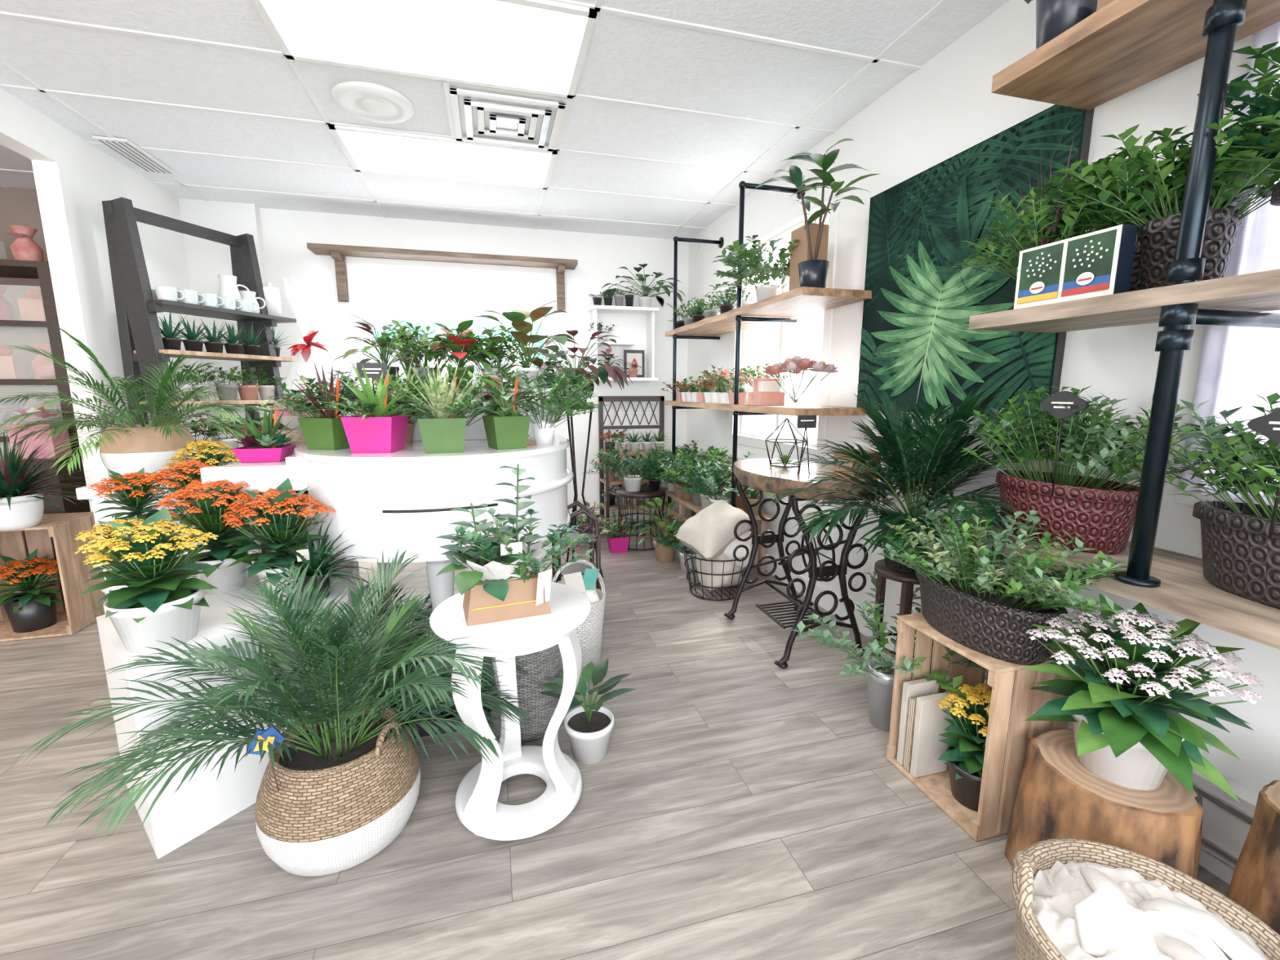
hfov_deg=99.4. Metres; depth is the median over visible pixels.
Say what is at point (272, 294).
canister
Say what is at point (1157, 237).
pot
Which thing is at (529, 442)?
pot
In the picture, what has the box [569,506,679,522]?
baseboard
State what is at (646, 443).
aloe
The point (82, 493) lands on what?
pedestal
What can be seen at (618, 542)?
pot
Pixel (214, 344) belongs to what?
potted plant
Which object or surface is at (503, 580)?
plant
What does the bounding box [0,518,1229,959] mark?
floor
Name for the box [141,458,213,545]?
potted orange kalanchoe
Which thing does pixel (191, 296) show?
ceramic mug
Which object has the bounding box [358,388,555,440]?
display
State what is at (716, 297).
herbs
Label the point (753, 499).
potted plant
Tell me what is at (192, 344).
potted plant
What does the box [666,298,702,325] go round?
herbs
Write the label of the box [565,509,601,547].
plant
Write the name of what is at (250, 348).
pot
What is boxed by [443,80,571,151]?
ceiling air vent
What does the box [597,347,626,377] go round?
begonias
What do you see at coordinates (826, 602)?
baseboard
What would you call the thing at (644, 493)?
table
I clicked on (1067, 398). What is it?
marker
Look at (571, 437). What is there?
plant stand
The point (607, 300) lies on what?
cactus pot
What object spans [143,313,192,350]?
potted plant
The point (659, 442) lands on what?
aloe
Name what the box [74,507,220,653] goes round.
potted yellow kalanchoe
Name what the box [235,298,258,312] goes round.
ceramic mug
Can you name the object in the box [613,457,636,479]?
herb
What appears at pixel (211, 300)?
ceramic mug
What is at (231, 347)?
pot
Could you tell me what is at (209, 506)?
potted orange kalanchoe
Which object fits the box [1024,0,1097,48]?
planter
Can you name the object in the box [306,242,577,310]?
shelf
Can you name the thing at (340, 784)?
palm
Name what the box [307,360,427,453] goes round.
arrangement
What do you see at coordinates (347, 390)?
plant
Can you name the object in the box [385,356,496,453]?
arrangement
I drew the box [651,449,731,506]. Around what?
potted plant
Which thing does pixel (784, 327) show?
window
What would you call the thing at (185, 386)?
herb pot
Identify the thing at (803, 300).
shelf
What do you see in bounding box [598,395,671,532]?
plant shelf
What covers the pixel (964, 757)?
potted flowers
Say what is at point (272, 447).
succulent arrangement
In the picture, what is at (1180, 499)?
trim
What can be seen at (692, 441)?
fern
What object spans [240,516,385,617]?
dracaena
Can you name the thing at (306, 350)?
plant
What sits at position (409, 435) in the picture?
dracaena marginata
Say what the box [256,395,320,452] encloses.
potted plant
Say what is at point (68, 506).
shelf unit
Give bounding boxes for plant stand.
[565,405,603,577]
[871,559,933,674]
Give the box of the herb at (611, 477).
[591,458,626,480]
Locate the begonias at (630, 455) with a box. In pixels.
[626,455,640,475]
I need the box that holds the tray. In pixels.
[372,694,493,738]
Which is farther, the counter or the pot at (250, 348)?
the pot at (250, 348)
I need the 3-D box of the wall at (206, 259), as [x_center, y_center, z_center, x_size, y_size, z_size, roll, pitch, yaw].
[-3.209,-0.779,4.367,0.490,2.710,0.090,-3,10,-15]
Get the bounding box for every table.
[429,582,591,840]
[615,485,666,550]
[724,457,877,668]
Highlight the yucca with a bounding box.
[631,450,671,491]
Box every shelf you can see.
[102,196,300,552]
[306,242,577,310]
[587,305,658,381]
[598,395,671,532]
[665,181,871,507]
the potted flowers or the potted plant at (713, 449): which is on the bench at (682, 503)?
the potted plant at (713, 449)
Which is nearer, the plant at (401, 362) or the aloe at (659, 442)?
the plant at (401, 362)
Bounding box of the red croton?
[448,360,546,415]
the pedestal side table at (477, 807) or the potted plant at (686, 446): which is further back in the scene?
the potted plant at (686, 446)
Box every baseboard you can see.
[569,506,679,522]
[684,506,949,680]
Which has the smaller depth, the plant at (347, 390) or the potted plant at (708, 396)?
the plant at (347, 390)
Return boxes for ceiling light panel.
[251,0,597,98]
[328,124,557,189]
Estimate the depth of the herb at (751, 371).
3.59 m
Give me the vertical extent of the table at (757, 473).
0.898 m
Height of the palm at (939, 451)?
0.736 m
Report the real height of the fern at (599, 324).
0.186 m
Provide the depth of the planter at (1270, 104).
1.12 m
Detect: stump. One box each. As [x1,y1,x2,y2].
[1004,728,1203,879]
[1226,780,1279,934]
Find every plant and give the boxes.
[253,328,359,413]
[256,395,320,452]
[274,370,415,416]
[332,313,424,387]
[343,339,483,400]
[348,608,444,723]
[364,319,484,386]
[420,319,499,388]
[433,324,535,386]
[435,463,596,626]
[468,300,579,388]
[538,657,636,764]
[600,263,684,307]
[631,497,687,562]
[635,444,688,487]
[635,444,704,491]
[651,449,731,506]
[656,455,719,500]
[670,444,706,459]
[675,459,754,504]
[699,448,737,492]
[707,382,730,403]
[710,235,799,302]
[720,464,776,515]
[792,571,987,731]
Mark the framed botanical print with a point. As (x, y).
(629, 356)
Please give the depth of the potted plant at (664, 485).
4.83 m
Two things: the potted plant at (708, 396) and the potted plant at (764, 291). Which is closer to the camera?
the potted plant at (764, 291)
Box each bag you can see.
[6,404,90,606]
[788,213,829,290]
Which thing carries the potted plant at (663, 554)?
on the floor
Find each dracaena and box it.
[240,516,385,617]
[653,447,704,495]
[674,457,750,509]
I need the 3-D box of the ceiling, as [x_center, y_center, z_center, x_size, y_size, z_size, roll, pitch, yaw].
[-1.773,-1.663,1.109,6.900,0.100,7.170,-3,10,-15]
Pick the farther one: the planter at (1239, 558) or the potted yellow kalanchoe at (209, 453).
the potted yellow kalanchoe at (209, 453)
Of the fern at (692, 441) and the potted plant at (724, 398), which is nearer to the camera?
the potted plant at (724, 398)
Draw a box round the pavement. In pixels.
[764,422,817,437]
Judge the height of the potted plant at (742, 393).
0.177 m
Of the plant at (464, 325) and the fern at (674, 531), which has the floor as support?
the fern at (674, 531)
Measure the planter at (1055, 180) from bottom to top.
0.426 m
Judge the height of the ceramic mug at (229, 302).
0.085 m
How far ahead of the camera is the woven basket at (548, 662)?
1.99 m
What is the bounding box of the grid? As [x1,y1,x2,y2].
[0,0,949,239]
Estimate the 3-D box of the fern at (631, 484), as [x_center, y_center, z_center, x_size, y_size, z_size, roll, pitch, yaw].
[-0.067,-0.115,4.528,0.705,0.419,0.750,-9,13,-42]
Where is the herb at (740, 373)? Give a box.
[710,367,764,403]
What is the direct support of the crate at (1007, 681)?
on the floor
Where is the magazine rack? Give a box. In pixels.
[551,500,600,590]
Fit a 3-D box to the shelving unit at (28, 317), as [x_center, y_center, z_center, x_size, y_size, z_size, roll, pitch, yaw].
[-4.100,-0.426,3.522,0.960,2.290,0.450,-3,10,-15]
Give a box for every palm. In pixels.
[0,324,279,482]
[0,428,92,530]
[13,548,536,875]
[356,576,455,666]
[767,385,1036,574]
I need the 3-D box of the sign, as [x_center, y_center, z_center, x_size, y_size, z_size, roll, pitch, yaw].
[0.772,-0.166,2.568,0.100,0.280,0.053,-3,10,-15]
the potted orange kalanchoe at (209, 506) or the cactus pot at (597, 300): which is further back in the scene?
the cactus pot at (597, 300)
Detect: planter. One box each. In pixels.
[862,503,1131,665]
[957,385,1235,555]
[999,120,1275,291]
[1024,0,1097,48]
[1102,392,1279,609]
[1170,41,1279,206]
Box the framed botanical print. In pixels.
[623,350,644,377]
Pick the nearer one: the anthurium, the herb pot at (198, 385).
the herb pot at (198, 385)
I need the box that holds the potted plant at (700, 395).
[693,381,712,402]
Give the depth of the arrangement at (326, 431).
2.12 m
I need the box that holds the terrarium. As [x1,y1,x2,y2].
[764,417,806,467]
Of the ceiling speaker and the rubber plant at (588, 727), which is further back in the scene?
the ceiling speaker
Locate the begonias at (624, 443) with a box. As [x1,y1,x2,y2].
[612,428,633,452]
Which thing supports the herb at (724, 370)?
on the shelf at (803, 300)
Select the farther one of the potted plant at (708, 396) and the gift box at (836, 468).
the potted plant at (708, 396)
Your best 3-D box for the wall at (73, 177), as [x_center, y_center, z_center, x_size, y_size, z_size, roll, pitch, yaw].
[-2.617,-0.240,1.111,0.110,2.710,6.770,-3,10,-15]
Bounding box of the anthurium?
[622,360,644,377]
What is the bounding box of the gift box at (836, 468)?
[832,448,881,478]
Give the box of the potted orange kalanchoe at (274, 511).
[221,478,335,600]
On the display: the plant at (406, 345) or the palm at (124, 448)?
the plant at (406, 345)
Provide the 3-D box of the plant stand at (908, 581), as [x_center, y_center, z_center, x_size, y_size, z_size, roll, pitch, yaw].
[1.098,0.647,2.261,0.260,0.585,0.260,-3,10,-15]
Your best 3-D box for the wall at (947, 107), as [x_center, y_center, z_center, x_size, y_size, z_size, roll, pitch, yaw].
[1.439,-0.421,2.205,0.160,2.710,6.770,-3,10,-15]
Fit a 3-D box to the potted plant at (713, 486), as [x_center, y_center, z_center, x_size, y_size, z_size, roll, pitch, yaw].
[0.591,0.065,3.716,0.573,0.369,0.569,-5,11,-27]
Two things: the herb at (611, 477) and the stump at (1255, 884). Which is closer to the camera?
the stump at (1255, 884)
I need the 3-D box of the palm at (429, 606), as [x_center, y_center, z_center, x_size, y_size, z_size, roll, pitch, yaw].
[-1.061,0.678,2.437,0.728,0.466,0.768,-3,10,-20]
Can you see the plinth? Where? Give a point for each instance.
(198, 806)
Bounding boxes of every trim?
[345,256,559,419]
[728,186,839,461]
[1174,34,1279,506]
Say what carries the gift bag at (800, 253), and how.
on the shelf at (803, 300)
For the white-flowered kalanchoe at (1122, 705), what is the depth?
1.28 m
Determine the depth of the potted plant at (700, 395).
4.06 m
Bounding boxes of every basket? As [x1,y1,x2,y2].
[485,644,563,742]
[551,559,605,677]
[673,499,752,600]
[1011,838,1279,959]
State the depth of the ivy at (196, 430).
3.41 m
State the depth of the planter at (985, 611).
1.56 m
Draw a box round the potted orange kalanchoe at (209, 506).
[155,479,262,594]
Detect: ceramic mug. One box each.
[151,288,179,302]
[155,285,184,301]
[177,288,204,304]
[197,293,224,306]
[217,295,242,310]
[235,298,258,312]
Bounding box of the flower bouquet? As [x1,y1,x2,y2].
[762,355,837,403]
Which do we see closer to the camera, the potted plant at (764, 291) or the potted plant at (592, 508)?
the potted plant at (764, 291)
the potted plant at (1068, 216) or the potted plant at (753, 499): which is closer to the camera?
the potted plant at (1068, 216)
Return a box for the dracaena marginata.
[337,351,443,444]
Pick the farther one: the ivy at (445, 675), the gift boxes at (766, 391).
the gift boxes at (766, 391)
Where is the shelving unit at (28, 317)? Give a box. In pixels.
[0,225,79,458]
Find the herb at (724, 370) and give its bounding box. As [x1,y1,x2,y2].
[695,367,743,392]
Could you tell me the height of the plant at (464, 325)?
0.315 m
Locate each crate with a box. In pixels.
[0,511,106,641]
[885,613,1072,841]
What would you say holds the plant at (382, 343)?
on the display
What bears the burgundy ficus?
on the plant stand at (571, 437)
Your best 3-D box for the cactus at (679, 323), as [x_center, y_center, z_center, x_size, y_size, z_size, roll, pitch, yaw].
[0.355,-1.349,4.586,0.182,0.184,0.285,-3,10,-15]
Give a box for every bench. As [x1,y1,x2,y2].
[95,524,262,571]
[653,484,773,574]
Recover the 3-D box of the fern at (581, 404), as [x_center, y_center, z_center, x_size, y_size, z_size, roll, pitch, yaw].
[-0.464,-0.371,2.572,0.550,0.357,0.572,-3,10,-15]
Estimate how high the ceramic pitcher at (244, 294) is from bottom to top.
0.160 m
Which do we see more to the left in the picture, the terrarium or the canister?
the canister
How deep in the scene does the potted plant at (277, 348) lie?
3.92 m
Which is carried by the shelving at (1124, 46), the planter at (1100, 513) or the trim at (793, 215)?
the planter at (1100, 513)
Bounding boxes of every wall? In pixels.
[0,88,209,511]
[0,186,688,512]
[178,198,271,524]
[685,0,1279,792]
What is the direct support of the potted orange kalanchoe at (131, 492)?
on the bench at (204, 550)
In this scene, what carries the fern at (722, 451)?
on the bench at (682, 503)
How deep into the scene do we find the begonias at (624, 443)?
5.02 m
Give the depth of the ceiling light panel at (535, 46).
2.18 m
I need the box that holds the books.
[896,676,954,777]
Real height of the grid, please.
0.008 m
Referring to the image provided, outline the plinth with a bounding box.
[96,556,364,859]
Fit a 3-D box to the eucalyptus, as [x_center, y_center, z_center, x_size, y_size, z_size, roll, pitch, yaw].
[-0.363,-0.336,2.345,0.514,0.361,0.614,-3,10,-15]
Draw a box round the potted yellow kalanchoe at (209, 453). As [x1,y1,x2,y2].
[161,439,239,513]
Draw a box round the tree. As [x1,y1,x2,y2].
[755,138,878,288]
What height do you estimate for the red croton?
0.367 m
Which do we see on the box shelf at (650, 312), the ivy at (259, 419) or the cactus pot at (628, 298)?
the cactus pot at (628, 298)
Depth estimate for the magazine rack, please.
3.02 m
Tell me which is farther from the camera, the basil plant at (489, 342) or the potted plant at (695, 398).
the potted plant at (695, 398)
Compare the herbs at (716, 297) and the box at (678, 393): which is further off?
the box at (678, 393)
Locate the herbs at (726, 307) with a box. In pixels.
[703,283,756,313]
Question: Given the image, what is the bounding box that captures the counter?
[200,434,573,669]
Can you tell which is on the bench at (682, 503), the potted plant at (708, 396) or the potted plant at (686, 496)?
the potted plant at (686, 496)
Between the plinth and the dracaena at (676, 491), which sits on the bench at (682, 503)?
the dracaena at (676, 491)
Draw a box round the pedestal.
[75,480,198,580]
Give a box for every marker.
[1040,391,1088,496]
[1246,408,1279,538]
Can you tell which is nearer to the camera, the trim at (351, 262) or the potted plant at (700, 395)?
the potted plant at (700, 395)
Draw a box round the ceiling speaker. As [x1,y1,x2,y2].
[331,80,414,123]
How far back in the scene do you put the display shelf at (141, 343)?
3.22 m
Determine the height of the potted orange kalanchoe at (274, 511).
0.405 m
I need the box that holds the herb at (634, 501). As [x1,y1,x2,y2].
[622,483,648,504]
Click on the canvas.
(917, 343)
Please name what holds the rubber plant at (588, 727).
on the floor
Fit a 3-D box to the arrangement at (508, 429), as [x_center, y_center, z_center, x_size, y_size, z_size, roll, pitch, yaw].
[-0.541,-0.280,2.202,0.333,0.297,0.366,5,11,27]
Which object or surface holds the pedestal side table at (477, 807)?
on the floor
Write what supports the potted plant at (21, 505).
on the crate at (64, 528)
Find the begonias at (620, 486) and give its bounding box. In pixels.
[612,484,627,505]
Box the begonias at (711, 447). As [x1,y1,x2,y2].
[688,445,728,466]
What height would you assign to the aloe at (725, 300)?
0.214 m
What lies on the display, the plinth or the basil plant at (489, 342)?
the basil plant at (489, 342)
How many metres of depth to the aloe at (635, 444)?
5.05 m
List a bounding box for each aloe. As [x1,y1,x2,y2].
[626,429,644,452]
[637,430,656,451]
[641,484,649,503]
[650,429,667,451]
[680,305,703,320]
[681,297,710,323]
[706,291,736,310]
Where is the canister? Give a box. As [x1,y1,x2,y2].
[262,283,282,316]
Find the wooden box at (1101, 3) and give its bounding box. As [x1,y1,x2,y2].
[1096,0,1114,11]
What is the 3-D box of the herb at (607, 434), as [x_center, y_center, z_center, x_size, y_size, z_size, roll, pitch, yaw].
[-0.276,-0.365,5.014,0.236,0.216,0.316,-3,10,-15]
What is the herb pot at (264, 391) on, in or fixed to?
on the display shelf at (141, 343)
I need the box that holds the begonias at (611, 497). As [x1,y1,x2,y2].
[600,484,617,506]
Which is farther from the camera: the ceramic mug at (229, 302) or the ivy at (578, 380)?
the ceramic mug at (229, 302)
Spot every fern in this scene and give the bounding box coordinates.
[376,361,521,426]
[493,364,599,422]
[580,439,673,492]
[589,321,617,342]
[654,520,697,572]
[666,440,726,468]
[684,446,755,503]
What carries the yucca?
on the table at (644, 493)
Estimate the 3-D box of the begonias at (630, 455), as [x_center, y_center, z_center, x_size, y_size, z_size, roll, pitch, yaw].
[-0.060,-0.125,5.105,0.227,0.234,0.253,-3,10,-15]
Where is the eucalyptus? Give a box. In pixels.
[493,360,608,444]
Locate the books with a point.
(922, 719)
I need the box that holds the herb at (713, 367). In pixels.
[694,364,733,391]
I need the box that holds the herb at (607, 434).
[599,429,622,452]
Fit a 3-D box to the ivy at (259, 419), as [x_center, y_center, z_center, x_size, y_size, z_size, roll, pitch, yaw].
[-2.708,-0.332,3.781,0.434,0.294,0.398,0,9,1]
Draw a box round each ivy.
[183,414,226,453]
[190,414,262,457]
[221,415,288,446]
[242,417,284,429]
[354,646,498,718]
[484,350,592,417]
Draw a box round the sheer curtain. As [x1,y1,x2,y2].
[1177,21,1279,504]
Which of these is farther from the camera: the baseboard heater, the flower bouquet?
the flower bouquet
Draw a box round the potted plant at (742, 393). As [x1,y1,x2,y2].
[722,380,751,404]
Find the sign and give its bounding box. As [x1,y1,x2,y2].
[796,414,817,475]
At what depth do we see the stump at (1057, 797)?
1.30 m
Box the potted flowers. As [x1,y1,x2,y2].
[935,683,1031,812]
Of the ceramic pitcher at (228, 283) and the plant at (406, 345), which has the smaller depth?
the plant at (406, 345)
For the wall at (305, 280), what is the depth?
4.78 m
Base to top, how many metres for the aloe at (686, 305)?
0.222 m
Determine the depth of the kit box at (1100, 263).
1.43 m
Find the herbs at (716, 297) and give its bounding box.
[688,296,724,315]
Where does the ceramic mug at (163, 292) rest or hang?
on the display shelf at (141, 343)
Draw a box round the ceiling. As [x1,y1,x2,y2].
[0,0,1008,239]
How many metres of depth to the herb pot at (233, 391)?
3.60 m
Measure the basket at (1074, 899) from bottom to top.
0.352 m
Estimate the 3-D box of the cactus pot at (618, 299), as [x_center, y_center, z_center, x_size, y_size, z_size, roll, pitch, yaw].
[-0.208,-1.671,4.978,0.169,0.181,0.138,6,11,30]
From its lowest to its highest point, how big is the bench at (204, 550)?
0.680 m
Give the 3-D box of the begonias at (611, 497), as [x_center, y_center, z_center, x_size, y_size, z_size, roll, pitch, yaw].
[-0.264,0.133,5.106,0.214,0.203,0.238,-3,10,-15]
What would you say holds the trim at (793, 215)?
attached to the wall at (947, 107)
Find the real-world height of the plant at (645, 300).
0.339 m
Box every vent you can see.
[92,135,175,174]
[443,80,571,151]
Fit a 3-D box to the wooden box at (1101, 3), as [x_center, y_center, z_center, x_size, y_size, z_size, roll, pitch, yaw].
[1.253,-1.189,1.306,0.142,0.100,0.192,-3,10,-15]
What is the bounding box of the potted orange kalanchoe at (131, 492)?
[86,467,174,526]
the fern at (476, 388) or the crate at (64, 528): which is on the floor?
the crate at (64, 528)
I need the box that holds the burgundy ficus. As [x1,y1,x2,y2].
[527,329,632,405]
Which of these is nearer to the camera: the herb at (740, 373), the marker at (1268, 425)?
the marker at (1268, 425)
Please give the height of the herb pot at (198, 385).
0.231 m
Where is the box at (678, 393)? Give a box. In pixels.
[674,382,688,400]
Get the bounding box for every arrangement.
[231,400,299,462]
[252,361,377,450]
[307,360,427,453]
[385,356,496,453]
[462,374,546,449]
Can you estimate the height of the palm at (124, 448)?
0.685 m
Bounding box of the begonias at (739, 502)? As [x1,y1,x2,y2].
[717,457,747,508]
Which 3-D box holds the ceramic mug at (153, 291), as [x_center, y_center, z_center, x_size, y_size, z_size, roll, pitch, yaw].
[-2.902,-1.111,3.313,0.123,0.085,0.098,3,10,16]
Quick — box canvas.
[856,104,1094,417]
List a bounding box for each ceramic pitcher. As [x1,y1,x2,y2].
[217,274,250,310]
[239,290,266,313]
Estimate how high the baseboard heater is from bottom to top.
0.260 m
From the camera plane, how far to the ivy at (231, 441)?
3.59 m
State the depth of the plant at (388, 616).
2.11 m
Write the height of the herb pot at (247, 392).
0.250 m
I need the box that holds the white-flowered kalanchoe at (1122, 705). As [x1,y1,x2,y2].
[1020,593,1266,802]
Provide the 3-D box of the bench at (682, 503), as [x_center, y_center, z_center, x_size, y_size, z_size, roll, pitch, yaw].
[0.513,0.354,4.457,0.440,0.444,1.500,-3,10,-15]
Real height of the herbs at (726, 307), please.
0.220 m
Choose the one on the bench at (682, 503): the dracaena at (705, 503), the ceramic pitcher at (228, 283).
the dracaena at (705, 503)
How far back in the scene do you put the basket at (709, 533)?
3.37 m
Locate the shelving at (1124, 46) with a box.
[937,0,1279,648]
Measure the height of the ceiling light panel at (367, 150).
0.016 m
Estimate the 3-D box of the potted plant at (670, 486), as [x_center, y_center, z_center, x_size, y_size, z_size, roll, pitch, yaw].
[0.299,-0.110,4.646,0.553,0.409,0.748,-3,10,-15]
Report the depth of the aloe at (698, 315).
4.15 m
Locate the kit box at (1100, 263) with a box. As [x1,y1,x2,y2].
[1013,224,1137,309]
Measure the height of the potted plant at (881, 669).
0.538 m
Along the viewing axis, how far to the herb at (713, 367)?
4.31 m
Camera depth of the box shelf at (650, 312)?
5.01 m
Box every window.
[365,273,768,430]
[739,207,829,447]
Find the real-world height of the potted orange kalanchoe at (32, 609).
0.418 m
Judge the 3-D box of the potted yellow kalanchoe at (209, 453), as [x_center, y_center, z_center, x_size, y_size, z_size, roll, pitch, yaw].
[-1.880,0.023,2.388,0.297,0.415,0.285,-3,10,-15]
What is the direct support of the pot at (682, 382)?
on the shelf at (803, 300)
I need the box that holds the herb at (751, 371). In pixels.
[739,362,790,388]
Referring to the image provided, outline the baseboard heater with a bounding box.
[983,671,1258,885]
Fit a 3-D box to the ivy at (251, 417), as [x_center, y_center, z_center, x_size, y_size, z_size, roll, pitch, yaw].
[-2.656,-0.369,3.999,0.475,0.296,0.392,-3,10,-15]
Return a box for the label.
[355,362,386,394]
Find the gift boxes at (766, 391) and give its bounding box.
[747,377,784,405]
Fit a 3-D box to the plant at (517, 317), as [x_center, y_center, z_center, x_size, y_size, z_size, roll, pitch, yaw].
[-0.570,-0.684,2.728,0.500,0.443,0.501,1,9,5]
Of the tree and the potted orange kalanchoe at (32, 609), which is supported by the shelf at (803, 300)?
the tree
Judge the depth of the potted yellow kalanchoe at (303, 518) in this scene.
2.23 m
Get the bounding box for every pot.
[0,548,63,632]
[131,363,215,401]
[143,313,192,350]
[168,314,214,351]
[177,364,232,400]
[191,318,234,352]
[200,364,257,400]
[209,321,253,354]
[220,363,274,399]
[234,320,275,355]
[244,364,288,399]
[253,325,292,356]
[526,434,535,444]
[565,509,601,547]
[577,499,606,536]
[586,292,603,305]
[587,506,646,553]
[602,288,615,305]
[608,288,625,306]
[620,288,638,306]
[661,378,687,400]
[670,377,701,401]
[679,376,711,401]
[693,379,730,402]
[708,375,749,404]
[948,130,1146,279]
[1039,111,1279,289]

